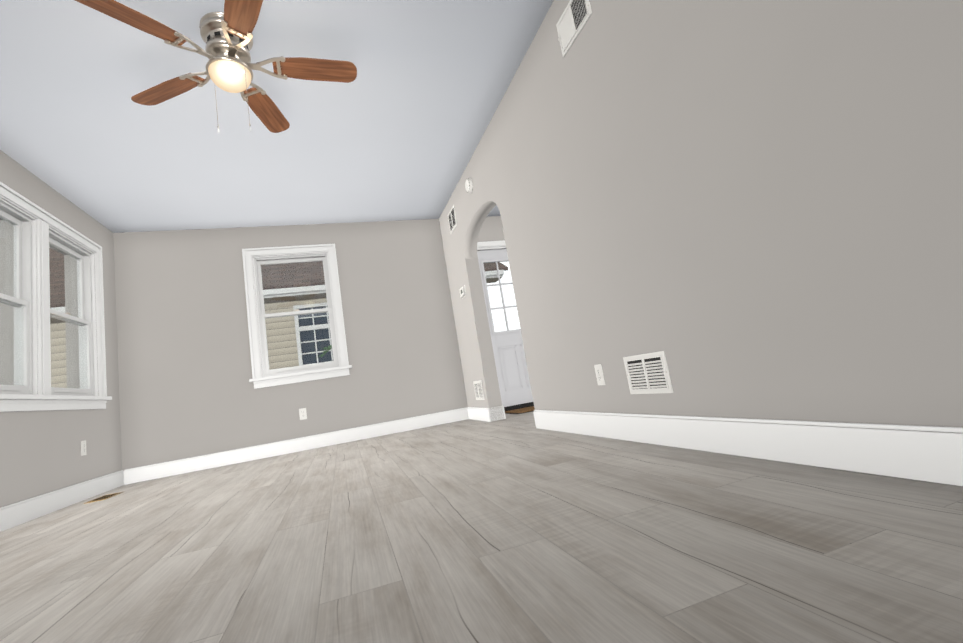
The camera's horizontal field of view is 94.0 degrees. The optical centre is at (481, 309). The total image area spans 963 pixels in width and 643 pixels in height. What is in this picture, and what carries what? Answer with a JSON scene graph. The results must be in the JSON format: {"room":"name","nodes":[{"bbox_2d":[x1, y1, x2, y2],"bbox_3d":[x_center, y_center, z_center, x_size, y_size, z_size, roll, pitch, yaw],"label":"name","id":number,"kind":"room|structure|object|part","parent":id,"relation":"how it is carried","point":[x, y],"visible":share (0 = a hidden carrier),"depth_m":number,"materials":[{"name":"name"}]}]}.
{"room":"empty living room","nodes":[
{"label":"empty living room","id":0,"kind":"room"},
{"bbox_2d":[0,150,121,507],"bbox_3d":[-2.739,-0.135,1.502,0.220,2.440,5.920,-6,-9,-18],"label":"wall","id":1,"kind":"structure","parent":0,"point":[40,452],"depth_m":3.37,"materials":[{"name":"paint"}]},
{"bbox_2d":[0,182,111,411],"bbox_3d":[-3.225,-0.013,3.257,0.169,1.492,1.756,-6,-9,-18],"label":"window","id":2,"kind":"structure","parent":1,"relation":"in","point":[30,389],"depth_m":3.27,"materials":[{"name":"white wood"}]},
{"bbox_2d":[0,470,123,531],"bbox_3d":[-2.475,0.998,1.467,0.016,0.135,5.700,-6,-9,-18],"label":"baseboard","id":3,"kind":"structure","parent":1,"relation":"attached to","point":[18,513],"depth_m":3.15,"materials":[{"name":"white wood"}]},
{"bbox_2d":[81,440,86,455],"bbox_3d":[-3.168,1.103,3.578,0.007,0.115,0.070,-6,-9,-18],"label":"electrical outlet","id":4,"kind":"object","parent":1,"relation":"attached to","point":[83,447],"visible":1,"depth_m":3.57,"materials":[{"name":"white plastic"}]},
{"bbox_2d":[0,0,553,232],"bbox_3d":[0.008,-1.697,2.788,6.540,0.120,6.140,-6,-9,-18],"label":"ceiling","id":5,"kind":"structure","parent":0,"point":[395,129],"depth_m":3.04,"materials":[{"name":"paint"}]},
{"bbox_2d":[75,0,356,133],"bbox_3d":[-1.256,-1.177,2.350,1.199,0.624,1.246,-6,-9,-18],"label":"ceiling fan","id":6,"kind":"object","parent":5,"relation":"attached to","point":[227,36],"visible":1,"depth_m":2.30,"materials":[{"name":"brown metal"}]},
{"bbox_3d":[-1.563,-1.302,1.999,0.138,0.006,0.442,1,-2,35],"label":"blade","id":7,"kind":"part","parent":6,"relation":"part of","materials":[{"name":"brown wood"}]},
{"bbox_3d":[-1.721,-1.204,2.466,0.442,0.006,0.138,-12,4,16],"label":"blade","id":8,"kind":"part","parent":6,"relation":"part of","materials":[{"name":"brown wood"}]},
{"bbox_3d":[-1.330,-1.353,2.359,0.244,0.254,0.244,-6,-9,-18],"label":"motor","id":9,"kind":"part","parent":6,"relation":"part of","materials":[{"name":"silver metal"}]},
{"bbox_3d":[-1.302,-1.187,2.333,0.197,0.088,0.197,-6,-9,-18],"label":"globe","id":10,"kind":"part","parent":6,"relation":"part of","materials":[{"name":"white glass"}]},
{"bbox_3d":[-1.068,-1.380,2.016,0.138,0.006,0.442,13,-20,-34],"label":"blade","id":11,"kind":"part","parent":6,"relation":"part of","materials":[{"name":"brown wood"}]},
{"label":"blade","id":12,"kind":"part","parent":6,"relation":"part of","materials":[{"name":"brown wood"}]},
{"bbox_3d":[-0.919,-1.331,2.493,0.442,0.006,0.138,-6,-22,-20],"label":"blade","id":13,"kind":"part","parent":6,"relation":"part of","materials":[{"name":"brown wood"}]},
{"bbox_2d":[113,216,504,470],"bbox_3d":[-0.645,0.123,5.370,6.540,2.440,0.220,-6,-9,-18],"label":"wall","id":14,"kind":"structure","parent":0,"point":[186,389],"depth_m":4.69,"materials":[{"name":"paint"}]},
{"bbox_2d":[124,407,468,484],"bbox_3d":[-1.724,1.370,4.654,3.318,0.135,0.016,-6,-9,-18],"label":"baseboard","id":15,"kind":"structure","parent":14,"relation":"attached to","point":[178,467],"depth_m":4.56,"materials":[{"name":"white wood"}]},
{"bbox_2d":[242,244,351,388],"bbox_3d":[-2.008,0.041,4.883,1.006,1.492,0.169,-6,-9,-18],"label":"window","id":16,"kind":"structure","parent":14,"relation":"in","point":[263,375],"depth_m":4.86,"materials":[{"name":"white wood"}]},
{"bbox_2d":[299,408,306,419],"bbox_3d":[-1.859,1.087,4.675,0.070,0.115,0.007,-6,-9,-18],"label":"electrical outlet","id":17,"kind":"object","parent":14,"relation":"attached to","point":[302,413],"visible":1,"depth_m":4.67,"materials":[{"name":"white plastic"}]},
{"bbox_2d":[477,240,533,410],"bbox_3d":[0.389,0.170,5.656,1.030,2.105,0.262,-6,-9,-18],"label":"door","id":18,"kind":"structure","parent":14,"relation":"in","point":[512,370],"depth_m":5.51,"materials":[{"name":"white wood"}]},
{"bbox_2d":[0,411,962,642],"bbox_3d":[0.416,0.800,2.400,6.540,0.120,6.140,-6,-9,-18],"label":"floor","id":19,"kind":"structure","parent":0,"point":[516,528],"depth_m":1.14,"materials":[{"name":"wood"}]},
{"bbox_2d":[84,492,122,503],"bbox_3d":[-2.881,1.437,3.436,0.134,0.004,0.295,-6,-9,-18],"label":"floor vent","id":20,"kind":"object","parent":19,"relation":"in","point":[104,497],"visible":1,"depth_m":3.41,"materials":[{"name":"gold metal"}]},
{"bbox_2d":[505,406,534,413],"bbox_3d":[0.673,1.108,5.099,0.770,0.016,0.490,-6,-9,-18],"label":"threshold","id":21,"kind":"object","parent":19,"relation":"on","point":[524,410],"visible":0.29,"depth_m":4.97,"materials":[{"name":"brown wood"}]},
{"bbox_2d":[439,0,962,426],"bbox_3d":[0.561,-0.487,2.710,0.140,2.440,5.700,-6,-9,-18],"label":"wall","id":22,"kind":"structure","parent":0,"point":[750,209],"depth_m":1.57,"materials":[{"name":"paint"}]},
{"bbox_2d":[448,205,456,233],"bbox_3d":[-0.326,-0.995,4.978,0.008,0.230,0.300,-6,-9,-18],"label":"air vent","id":23,"kind":"object","parent":22,"relation":"attached to","point":[452,220],"visible":1,"depth_m":4.96,"materials":[{"name":"white plastic"}]},
{"bbox_2d":[459,285,466,298],"bbox_3d":[-0.204,-0.189,4.850,0.028,0.116,0.160,-6,-9,-18],"label":"thermostat","id":24,"kind":"object","parent":22,"relation":"attached to","point":[462,292],"visible":1,"depth_m":4.81,"materials":[{"name":"white plastic"}]},
{"bbox_2d":[465,178,472,192],"bbox_3d":[-0.124,-1.174,4.250,0.044,0.144,0.144,-6,-9,-18],"label":"smoke detector","id":25,"kind":"object","parent":22,"relation":"attached to","point":[469,185],"visible":1,"depth_m":4.21,"materials":[{"name":"white plastic"}]},
{"bbox_2d":[473,380,484,399],"bbox_3d":[-0.031,0.848,4.711,0.008,0.200,0.300,-6,-9,-18],"label":"air vent","id":26,"kind":"object","parent":22,"relation":"attached to","point":[478,389],"visible":1,"depth_m":4.70,"materials":[{"name":"white plastic"}]},
{"bbox_2d":[556,0,591,56],"bbox_3d":[0.475,-1.528,2.364,0.020,0.205,0.305,-6,-9,-18],"label":"air vent","id":27,"kind":"object","parent":22,"relation":"in","point":[574,18],"visible":1,"depth_m":2.37,"materials":[{"name":"white plastic"}]},
{"bbox_2d":[594,364,604,384],"bbox_3d":[0.653,0.362,2.486,0.007,0.115,0.070,-6,-9,-18],"label":"electrical outlet","id":28,"kind":"object","parent":22,"relation":"attached to","point":[599,374],"visible":1,"depth_m":2.48,"materials":[{"name":"white plastic"}]},
{"bbox_2d":[623,351,673,393],"bbox_3d":[0.772,0.302,2.106,0.008,0.185,0.305,-6,-9,-18],"label":"air vent","id":29,"kind":"object","parent":22,"relation":"in","point":[647,373],"visible":1,"depth_m":2.09,"materials":[{"name":"white plastic"}]},
{"bbox_2d":[467,405,962,485],"bbox_3d":[0.745,0.637,2.536,0.172,0.135,5.700,-6,-9,-18],"label":"baseboard","id":30,"kind":"structure","parent":22,"relation":"attached to","point":[934,454],"depth_m":1.42,"materials":[{"name":"white wood"}]},
{"label":"outside","id":31,"kind":"structure","parent":0,"visible":0},
{"bbox_2d":[49,248,507,387],"bbox_3d":[25.463,-1.227,29.855,150.000,6.262,80.000,-6,-9,-18],"label":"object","id":32,"kind":"structure","parent":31,"point":[276,341],"depth_m":7.83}
]}

